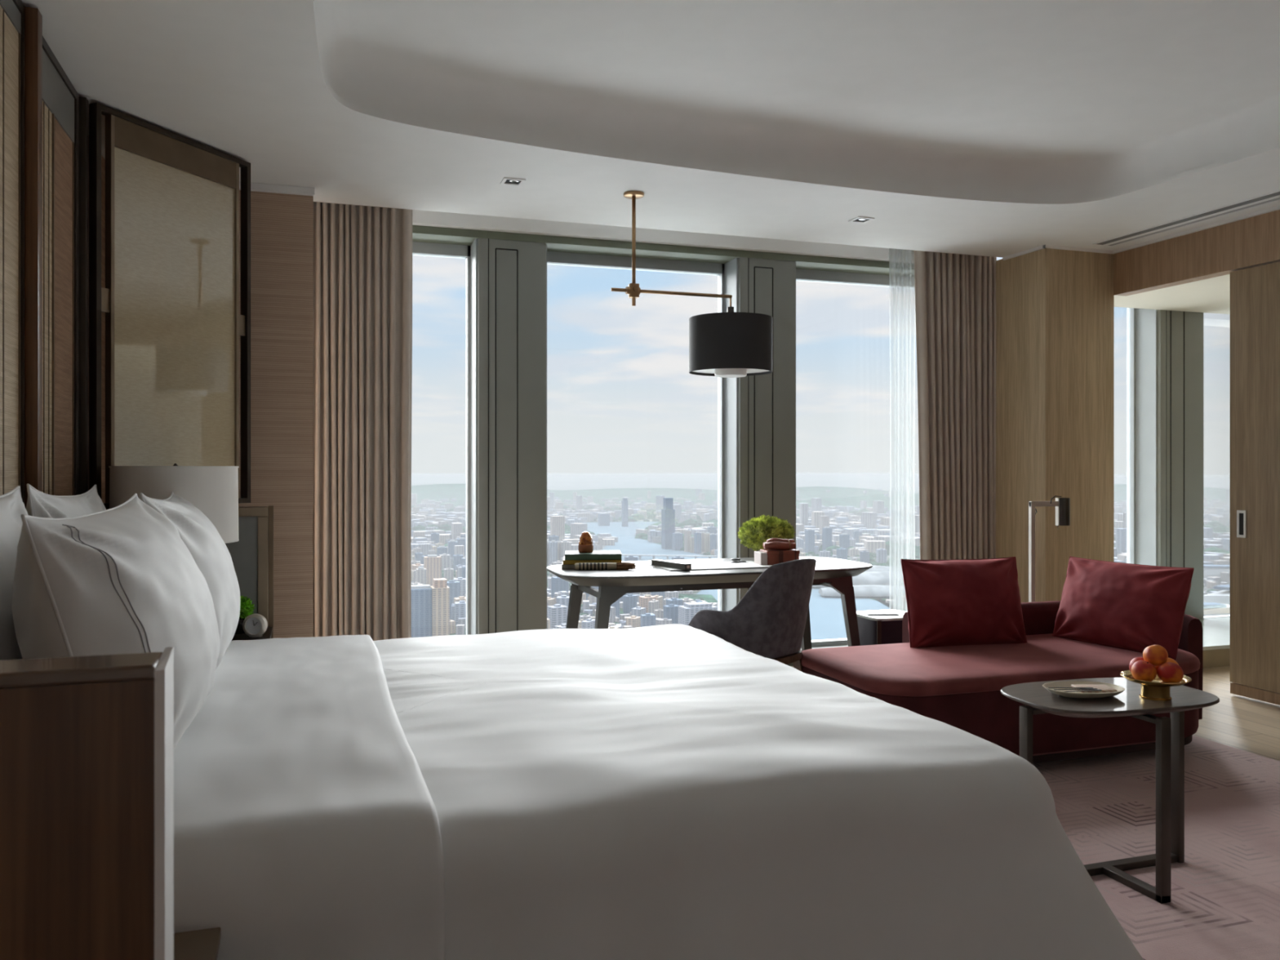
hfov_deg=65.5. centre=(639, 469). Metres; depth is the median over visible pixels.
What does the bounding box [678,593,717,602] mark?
parkland
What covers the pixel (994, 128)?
ceiling
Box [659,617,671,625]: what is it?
building
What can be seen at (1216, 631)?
trim
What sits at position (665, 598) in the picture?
building
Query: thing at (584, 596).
building
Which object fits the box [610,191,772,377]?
pendant lamp
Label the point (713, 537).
tower
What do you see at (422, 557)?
building
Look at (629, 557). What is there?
building
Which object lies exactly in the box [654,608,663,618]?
building
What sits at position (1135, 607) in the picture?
throw cushion
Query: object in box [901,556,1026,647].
throw cushion
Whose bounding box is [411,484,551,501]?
hill
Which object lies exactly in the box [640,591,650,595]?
building
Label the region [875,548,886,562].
building
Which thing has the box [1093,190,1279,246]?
linear air slot
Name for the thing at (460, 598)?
building
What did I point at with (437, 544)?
building
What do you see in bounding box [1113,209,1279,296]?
wall
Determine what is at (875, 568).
exhibition hall
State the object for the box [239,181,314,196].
trim
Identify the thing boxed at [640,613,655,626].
building
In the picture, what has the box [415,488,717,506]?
hill
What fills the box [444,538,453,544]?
building
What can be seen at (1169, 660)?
apricot
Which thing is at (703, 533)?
tower
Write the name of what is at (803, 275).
window
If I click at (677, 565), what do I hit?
box
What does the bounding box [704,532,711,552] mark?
tower
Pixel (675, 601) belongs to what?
building
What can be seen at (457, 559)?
building
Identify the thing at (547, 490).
hill
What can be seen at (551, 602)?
building
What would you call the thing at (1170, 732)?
side table
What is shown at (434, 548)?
building
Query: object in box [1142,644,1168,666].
apricot
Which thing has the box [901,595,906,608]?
building
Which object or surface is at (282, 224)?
wall
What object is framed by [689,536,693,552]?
tower
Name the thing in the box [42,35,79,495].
wall panel
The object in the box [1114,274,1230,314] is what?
ceiling
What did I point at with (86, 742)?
nightstand
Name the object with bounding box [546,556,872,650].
writing desk
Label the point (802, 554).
building
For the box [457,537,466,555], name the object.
tower
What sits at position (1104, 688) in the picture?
napkin
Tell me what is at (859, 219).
recessed light
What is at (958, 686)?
sofa
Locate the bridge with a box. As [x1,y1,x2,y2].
[621,554,716,559]
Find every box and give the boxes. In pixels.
[651,559,691,569]
[754,549,799,564]
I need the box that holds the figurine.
[577,531,593,552]
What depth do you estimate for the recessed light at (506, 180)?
4.79 m
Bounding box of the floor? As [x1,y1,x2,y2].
[791,665,1279,760]
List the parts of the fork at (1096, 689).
handle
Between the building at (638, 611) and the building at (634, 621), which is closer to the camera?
the building at (634, 621)
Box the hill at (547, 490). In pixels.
[546,489,573,491]
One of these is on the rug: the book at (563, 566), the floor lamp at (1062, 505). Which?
the floor lamp at (1062, 505)
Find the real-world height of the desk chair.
0.875 m
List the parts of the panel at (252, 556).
leather panel, trim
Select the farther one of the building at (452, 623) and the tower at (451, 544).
the tower at (451, 544)
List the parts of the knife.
blade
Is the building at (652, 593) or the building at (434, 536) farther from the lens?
the building at (434, 536)
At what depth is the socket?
5.16 m
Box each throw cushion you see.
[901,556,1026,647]
[1052,555,1194,660]
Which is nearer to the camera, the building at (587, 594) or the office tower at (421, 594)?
the office tower at (421, 594)
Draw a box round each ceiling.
[21,0,1279,257]
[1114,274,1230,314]
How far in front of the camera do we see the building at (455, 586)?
2362.65 m
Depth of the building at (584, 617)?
2110.38 m
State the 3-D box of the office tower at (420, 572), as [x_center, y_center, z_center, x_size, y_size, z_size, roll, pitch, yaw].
[-597.452,298.760,2715.150,26.000,65.000,26.000,0,0,-19]
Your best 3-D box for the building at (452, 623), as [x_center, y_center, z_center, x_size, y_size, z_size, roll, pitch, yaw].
[-387.984,317.784,2015.183,21.826,26.953,17.499,0,0,-34]
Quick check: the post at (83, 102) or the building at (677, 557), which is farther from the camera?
the building at (677, 557)
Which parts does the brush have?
handle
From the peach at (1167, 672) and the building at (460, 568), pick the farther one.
the building at (460, 568)
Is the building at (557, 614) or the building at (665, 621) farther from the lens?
the building at (557, 614)
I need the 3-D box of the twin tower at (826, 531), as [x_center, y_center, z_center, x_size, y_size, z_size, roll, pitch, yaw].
[752.599,280.760,4001.274,30.000,101.000,26.000,0,0,-19]
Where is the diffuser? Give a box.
[714,368,746,377]
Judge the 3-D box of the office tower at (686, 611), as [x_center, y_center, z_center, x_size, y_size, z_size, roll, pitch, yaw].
[106.003,288.260,1824.581,62.000,86.000,40.000,0,0,-19]
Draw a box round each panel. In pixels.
[0,0,24,504]
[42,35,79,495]
[108,505,273,638]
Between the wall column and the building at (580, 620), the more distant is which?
the building at (580, 620)
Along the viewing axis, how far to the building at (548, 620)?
1981.79 m
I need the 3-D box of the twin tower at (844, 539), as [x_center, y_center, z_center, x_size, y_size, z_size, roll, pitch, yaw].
[808.160,291.760,3932.286,30.000,79.000,26.000,0,0,-19]
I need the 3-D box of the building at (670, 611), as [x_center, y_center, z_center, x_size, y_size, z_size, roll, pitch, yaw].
[64.819,304.084,2042.415,28.751,54.352,18.272,0,0,-22]
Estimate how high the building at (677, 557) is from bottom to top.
62.694 m
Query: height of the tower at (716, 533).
75.059 m
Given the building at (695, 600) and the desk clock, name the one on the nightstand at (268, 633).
the desk clock
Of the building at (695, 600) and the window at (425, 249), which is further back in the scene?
the building at (695, 600)
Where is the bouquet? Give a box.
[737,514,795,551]
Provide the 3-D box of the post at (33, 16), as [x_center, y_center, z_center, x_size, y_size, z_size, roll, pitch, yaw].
[-1.823,-0.604,2.988,0.038,1.548,0.053,0,0,-18]
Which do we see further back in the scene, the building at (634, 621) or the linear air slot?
the building at (634, 621)
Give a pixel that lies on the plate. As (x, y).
(1067, 683)
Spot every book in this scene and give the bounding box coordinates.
[561,561,574,568]
[563,555,622,564]
[564,550,621,559]
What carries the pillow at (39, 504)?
on the bed
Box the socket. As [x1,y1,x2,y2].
[727,306,733,311]
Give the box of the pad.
[648,560,772,571]
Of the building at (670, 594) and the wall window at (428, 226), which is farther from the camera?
the building at (670, 594)
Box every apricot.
[1128,657,1144,672]
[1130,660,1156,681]
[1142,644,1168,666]
[1154,657,1178,675]
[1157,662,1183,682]
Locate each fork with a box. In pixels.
[1053,688,1097,689]
[1065,688,1102,692]
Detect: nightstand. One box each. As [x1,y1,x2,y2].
[0,646,173,959]
[173,927,221,959]
[231,626,272,640]
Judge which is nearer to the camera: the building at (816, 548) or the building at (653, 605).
the building at (653, 605)
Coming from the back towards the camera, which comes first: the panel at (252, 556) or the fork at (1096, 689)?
the panel at (252, 556)
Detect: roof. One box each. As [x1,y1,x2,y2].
[1203,564,1230,578]
[1203,584,1230,604]
[1203,602,1230,616]
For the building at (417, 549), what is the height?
44.498 m
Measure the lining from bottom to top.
1.569 m
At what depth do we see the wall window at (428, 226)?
6.28 m
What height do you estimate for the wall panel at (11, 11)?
1.538 m
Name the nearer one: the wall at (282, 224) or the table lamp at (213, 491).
the table lamp at (213, 491)
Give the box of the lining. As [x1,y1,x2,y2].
[101,154,105,502]
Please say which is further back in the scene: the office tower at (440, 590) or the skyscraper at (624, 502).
the skyscraper at (624, 502)
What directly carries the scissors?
on the pad
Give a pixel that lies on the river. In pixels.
(827, 621)
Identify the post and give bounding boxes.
[24,6,42,508]
[79,96,88,494]
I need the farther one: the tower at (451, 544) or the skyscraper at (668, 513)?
the skyscraper at (668, 513)
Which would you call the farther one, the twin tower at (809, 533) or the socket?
the twin tower at (809, 533)
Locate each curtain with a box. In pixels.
[313,201,412,640]
[914,250,996,559]
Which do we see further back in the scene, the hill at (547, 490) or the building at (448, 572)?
the hill at (547, 490)
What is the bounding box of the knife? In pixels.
[1048,687,1093,688]
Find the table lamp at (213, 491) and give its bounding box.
[108,462,239,543]
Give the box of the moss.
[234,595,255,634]
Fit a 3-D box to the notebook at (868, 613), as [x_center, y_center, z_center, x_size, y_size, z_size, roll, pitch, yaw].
[1.338,0.798,5.520,0.170,0.006,0.110,0,0,0]
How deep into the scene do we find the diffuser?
5.11 m
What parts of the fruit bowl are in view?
dish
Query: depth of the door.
5.40 m
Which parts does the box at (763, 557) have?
lid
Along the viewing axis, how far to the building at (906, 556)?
3486.65 m
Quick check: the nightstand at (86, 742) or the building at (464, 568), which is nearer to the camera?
the nightstand at (86, 742)
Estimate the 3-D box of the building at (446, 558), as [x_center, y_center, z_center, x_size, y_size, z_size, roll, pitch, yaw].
[-639.843,303.670,3258.734,33.157,55.180,27.235,0,0,-20]
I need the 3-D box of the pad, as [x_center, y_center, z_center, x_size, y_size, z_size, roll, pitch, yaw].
[0.383,0.505,5.221,0.600,0.006,0.340,0,0,-18]
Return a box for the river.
[582,521,892,639]
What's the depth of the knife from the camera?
3.06 m
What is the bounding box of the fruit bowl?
[1120,670,1191,701]
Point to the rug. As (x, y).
(1224, 904)
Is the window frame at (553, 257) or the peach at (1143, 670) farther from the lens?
the window frame at (553, 257)
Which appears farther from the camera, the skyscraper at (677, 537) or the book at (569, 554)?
the skyscraper at (677, 537)
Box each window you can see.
[412,209,1203,666]
[412,241,471,635]
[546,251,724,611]
[795,268,915,647]
[1126,307,1135,564]
[1203,614,1230,618]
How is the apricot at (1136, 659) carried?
on the fruit bowl
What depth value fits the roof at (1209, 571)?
3007.15 m
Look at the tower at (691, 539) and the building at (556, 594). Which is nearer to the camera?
the building at (556, 594)
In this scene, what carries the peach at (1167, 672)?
on the fruit bowl
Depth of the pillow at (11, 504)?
2.12 m
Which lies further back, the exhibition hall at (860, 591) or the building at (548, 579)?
the building at (548, 579)
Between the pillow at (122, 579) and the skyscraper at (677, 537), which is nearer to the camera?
the pillow at (122, 579)
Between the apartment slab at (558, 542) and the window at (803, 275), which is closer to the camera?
the window at (803, 275)
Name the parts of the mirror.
woven panel, rail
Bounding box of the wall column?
[995,248,1114,602]
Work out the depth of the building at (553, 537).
3939.34 m
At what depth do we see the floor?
4.98 m
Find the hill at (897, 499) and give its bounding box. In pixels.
[681,493,919,510]
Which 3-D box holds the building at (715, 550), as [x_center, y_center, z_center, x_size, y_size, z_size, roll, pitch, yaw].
[299.540,315.255,3748.094,30.687,32.010,24.863,0,0,-20]
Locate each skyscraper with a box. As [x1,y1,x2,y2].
[598,512,609,525]
[621,497,627,526]
[661,497,675,549]
[671,532,683,551]
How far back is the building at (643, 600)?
2285.49 m
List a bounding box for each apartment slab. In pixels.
[546,541,549,564]
[549,540,557,564]
[556,541,561,560]
[560,540,568,557]
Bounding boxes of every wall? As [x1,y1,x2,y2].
[238,190,313,638]
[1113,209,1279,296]
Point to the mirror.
(169, 300)
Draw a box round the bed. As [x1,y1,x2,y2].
[173,623,1143,959]
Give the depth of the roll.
5.27 m
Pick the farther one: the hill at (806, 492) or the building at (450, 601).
the hill at (806, 492)
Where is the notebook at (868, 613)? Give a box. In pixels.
[863,611,898,615]
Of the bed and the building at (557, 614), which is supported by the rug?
the bed
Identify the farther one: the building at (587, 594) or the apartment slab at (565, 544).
the apartment slab at (565, 544)
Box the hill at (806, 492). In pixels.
[595,486,915,506]
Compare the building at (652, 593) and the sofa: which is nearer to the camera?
the sofa
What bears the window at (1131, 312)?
attached to the wall window at (428, 226)
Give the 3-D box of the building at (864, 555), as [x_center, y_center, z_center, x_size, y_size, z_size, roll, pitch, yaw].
[775.791,305.973,3433.959,26.753,50.575,17.002,0,0,-23]
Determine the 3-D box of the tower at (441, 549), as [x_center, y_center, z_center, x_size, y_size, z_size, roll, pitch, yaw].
[-720.360,304.760,3620.200,34.000,53.000,30.000,0,0,-19]
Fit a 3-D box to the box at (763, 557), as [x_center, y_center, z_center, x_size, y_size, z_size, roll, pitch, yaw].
[0.730,0.468,5.306,0.215,0.082,0.128,0,0,-10]
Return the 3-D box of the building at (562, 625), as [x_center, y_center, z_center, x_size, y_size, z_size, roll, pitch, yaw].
[-146.163,315.259,1927.337,30.679,32.002,24.856,0,0,-39]
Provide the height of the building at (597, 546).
26.764 m
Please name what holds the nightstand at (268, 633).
on the floor
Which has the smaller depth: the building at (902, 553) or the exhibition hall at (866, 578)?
the exhibition hall at (866, 578)
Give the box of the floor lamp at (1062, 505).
[1028,495,1070,602]
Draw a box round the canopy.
[410,502,1230,626]
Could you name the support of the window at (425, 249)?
attached to the wall window at (428, 226)
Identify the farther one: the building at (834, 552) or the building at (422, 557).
the building at (834, 552)
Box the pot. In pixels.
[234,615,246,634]
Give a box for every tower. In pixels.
[411,584,431,637]
[415,566,426,584]
[423,555,441,586]
[430,577,449,636]
[436,546,447,555]
[448,540,457,558]
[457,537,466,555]
[678,601,717,625]
[684,529,691,551]
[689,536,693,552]
[693,531,701,553]
[701,531,706,551]
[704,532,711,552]
[710,533,715,550]
[715,533,717,549]
[795,537,804,552]
[804,528,814,552]
[822,526,831,551]
[839,533,849,548]
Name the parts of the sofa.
seat, backrest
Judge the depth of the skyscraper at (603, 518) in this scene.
5830.50 m
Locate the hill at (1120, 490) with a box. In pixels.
[915,484,1230,503]
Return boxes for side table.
[856,609,907,645]
[1000,677,1219,903]
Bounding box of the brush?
[574,562,635,569]
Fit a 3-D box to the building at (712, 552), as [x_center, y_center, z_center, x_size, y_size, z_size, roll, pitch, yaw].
[283.032,317.765,3796.605,18.590,26.990,21.407,0,0,-34]
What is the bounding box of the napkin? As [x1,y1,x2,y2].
[1071,684,1117,693]
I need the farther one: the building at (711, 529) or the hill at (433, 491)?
the hill at (433, 491)
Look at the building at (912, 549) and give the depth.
3811.62 m
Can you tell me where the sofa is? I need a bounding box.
[800,600,1203,763]
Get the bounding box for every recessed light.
[500,177,525,186]
[848,216,874,223]
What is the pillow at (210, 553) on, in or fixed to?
on the bed
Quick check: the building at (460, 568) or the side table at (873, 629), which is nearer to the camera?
the side table at (873, 629)
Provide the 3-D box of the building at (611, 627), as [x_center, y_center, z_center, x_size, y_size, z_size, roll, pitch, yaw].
[-53.571,316.574,1911.718,19.069,29.372,23.785,0,0,21]
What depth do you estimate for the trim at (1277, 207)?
6.02 m
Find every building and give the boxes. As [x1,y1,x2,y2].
[410,549,413,559]
[410,560,420,569]
[410,569,413,581]
[410,582,421,585]
[411,563,423,570]
[412,546,422,555]
[414,552,422,564]
[421,555,427,564]
[428,549,435,555]
[431,532,439,543]
[431,545,436,555]
[434,542,444,546]
[439,553,450,570]
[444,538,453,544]
[444,568,453,581]
[446,580,460,604]
[449,600,451,620]
[449,619,455,633]
[451,604,454,620]
[453,554,463,570]
[453,577,466,596]
[453,595,466,604]
[454,600,466,625]
[457,565,466,578]
[462,556,466,565]
[462,566,466,577]
[546,596,555,605]
[546,604,568,629]
[546,617,550,629]
[547,576,556,589]
[548,534,559,542]
[551,560,562,576]
[551,576,568,598]
[554,591,559,604]
[554,623,566,628]
[556,595,569,606]
[577,619,584,628]
[579,614,591,620]
[581,593,586,604]
[581,617,595,628]
[582,591,589,599]
[589,594,596,604]
[595,543,599,550]
[608,626,618,628]
[610,599,619,617]
[619,592,632,601]
[622,594,636,613]
[624,555,637,561]
[625,615,640,627]
[631,606,645,617]
[639,595,657,613]
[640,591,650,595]
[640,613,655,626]
[648,599,659,614]
[650,591,664,599]
[654,595,662,608]
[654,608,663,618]
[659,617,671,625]
[662,597,671,609]
[663,604,678,623]
[664,591,678,598]
[666,597,682,605]
[671,555,684,559]
[682,597,693,605]
[688,599,706,602]
[707,526,715,534]
[710,549,715,555]
[714,549,717,557]
[799,551,805,556]
[814,545,818,554]
[818,550,830,557]
[832,549,836,555]
[836,547,847,559]
[848,547,858,556]
[849,537,855,546]
[853,530,862,543]
[860,551,869,564]
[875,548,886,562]
[900,551,909,558]
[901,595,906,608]
[904,554,909,559]
[910,546,915,555]
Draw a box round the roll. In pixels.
[763,537,795,550]
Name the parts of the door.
handle, kick rail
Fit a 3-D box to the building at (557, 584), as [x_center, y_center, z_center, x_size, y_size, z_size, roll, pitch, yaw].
[-198.584,297.208,2464.176,36.025,68.104,22.895,0,0,-34]
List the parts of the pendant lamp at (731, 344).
drop rod, arm, lamp shade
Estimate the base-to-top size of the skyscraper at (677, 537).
75.000 m
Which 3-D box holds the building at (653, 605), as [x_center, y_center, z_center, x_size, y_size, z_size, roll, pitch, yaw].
[31.348,312.398,2242.666,13.389,37.725,28.971,0,0,29]
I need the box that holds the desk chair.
[688,558,816,671]
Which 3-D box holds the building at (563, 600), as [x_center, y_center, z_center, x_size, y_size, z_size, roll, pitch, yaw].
[-167.945,305.294,2206.480,31.206,51.933,25.632,0,0,0]
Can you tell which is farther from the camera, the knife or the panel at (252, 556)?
the panel at (252, 556)
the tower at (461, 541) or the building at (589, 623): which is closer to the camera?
the building at (589, 623)
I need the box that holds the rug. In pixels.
[1032,734,1279,959]
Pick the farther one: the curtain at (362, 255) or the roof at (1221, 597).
the roof at (1221, 597)
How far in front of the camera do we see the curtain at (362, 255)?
5.33 m
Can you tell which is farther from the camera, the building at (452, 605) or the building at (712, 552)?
the building at (712, 552)
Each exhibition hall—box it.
[812,571,904,588]
[818,585,905,598]
[866,564,902,571]
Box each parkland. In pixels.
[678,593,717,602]
[867,597,907,611]
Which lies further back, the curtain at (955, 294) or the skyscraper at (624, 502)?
the skyscraper at (624, 502)
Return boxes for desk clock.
[242,613,267,637]
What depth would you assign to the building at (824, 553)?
3488.36 m
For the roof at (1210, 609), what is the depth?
2088.59 m
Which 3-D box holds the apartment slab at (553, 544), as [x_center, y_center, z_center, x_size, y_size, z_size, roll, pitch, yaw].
[-298.882,287.760,3429.663,24.000,87.000,22.000,0,0,-19]
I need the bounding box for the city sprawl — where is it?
[410,488,1230,635]
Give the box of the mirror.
[88,102,250,509]
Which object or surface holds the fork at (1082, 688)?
on the plate
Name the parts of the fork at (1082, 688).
handle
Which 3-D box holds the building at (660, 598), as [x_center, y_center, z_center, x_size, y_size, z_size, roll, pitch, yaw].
[39.318,314.475,2354.621,21.795,33.570,27.185,0,0,23]
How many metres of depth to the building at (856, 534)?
4366.84 m
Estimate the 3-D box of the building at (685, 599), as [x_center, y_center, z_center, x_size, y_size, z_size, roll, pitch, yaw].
[103.788,308.911,2219.744,26.859,44.699,22.062,0,0,-14]
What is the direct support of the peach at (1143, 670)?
on the fruit bowl
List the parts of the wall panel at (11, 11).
rail, frame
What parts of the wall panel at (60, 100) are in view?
woven panel, rail, brown woven panel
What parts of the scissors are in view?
handle, handle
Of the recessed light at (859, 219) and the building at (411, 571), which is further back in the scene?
the building at (411, 571)
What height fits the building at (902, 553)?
25.353 m
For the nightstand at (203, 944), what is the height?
0.505 m
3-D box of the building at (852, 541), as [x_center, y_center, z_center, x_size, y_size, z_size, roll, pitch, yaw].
[859.622,305.746,4062.386,30.662,51.028,25.186,0,0,-31]
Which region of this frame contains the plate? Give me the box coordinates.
[1042,680,1124,697]
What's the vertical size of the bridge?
18.000 m
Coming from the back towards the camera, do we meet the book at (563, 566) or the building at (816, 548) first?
the building at (816, 548)
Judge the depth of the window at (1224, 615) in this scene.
7.84 m
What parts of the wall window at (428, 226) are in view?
head rail, sill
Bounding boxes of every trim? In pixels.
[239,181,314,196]
[1002,204,1279,260]
[1198,617,1230,667]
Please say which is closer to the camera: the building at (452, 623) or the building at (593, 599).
the building at (452, 623)
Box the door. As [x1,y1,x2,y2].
[1230,261,1279,705]
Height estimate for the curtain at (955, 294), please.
2.770 m
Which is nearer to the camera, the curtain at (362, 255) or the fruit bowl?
the fruit bowl
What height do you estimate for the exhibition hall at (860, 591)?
30.000 m
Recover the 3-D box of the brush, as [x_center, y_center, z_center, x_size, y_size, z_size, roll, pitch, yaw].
[-0.175,0.491,5.044,0.310,0.041,0.040,0,0,-4]
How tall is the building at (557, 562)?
55.833 m
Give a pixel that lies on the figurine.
(585, 544)
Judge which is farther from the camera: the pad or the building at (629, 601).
the building at (629, 601)
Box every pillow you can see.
[0,485,27,660]
[11,493,220,749]
[26,483,106,518]
[140,491,240,670]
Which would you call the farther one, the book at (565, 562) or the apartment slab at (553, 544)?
the apartment slab at (553, 544)
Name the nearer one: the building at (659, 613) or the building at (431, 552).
the building at (659, 613)
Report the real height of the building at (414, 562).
43.129 m
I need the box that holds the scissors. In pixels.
[730,558,746,562]

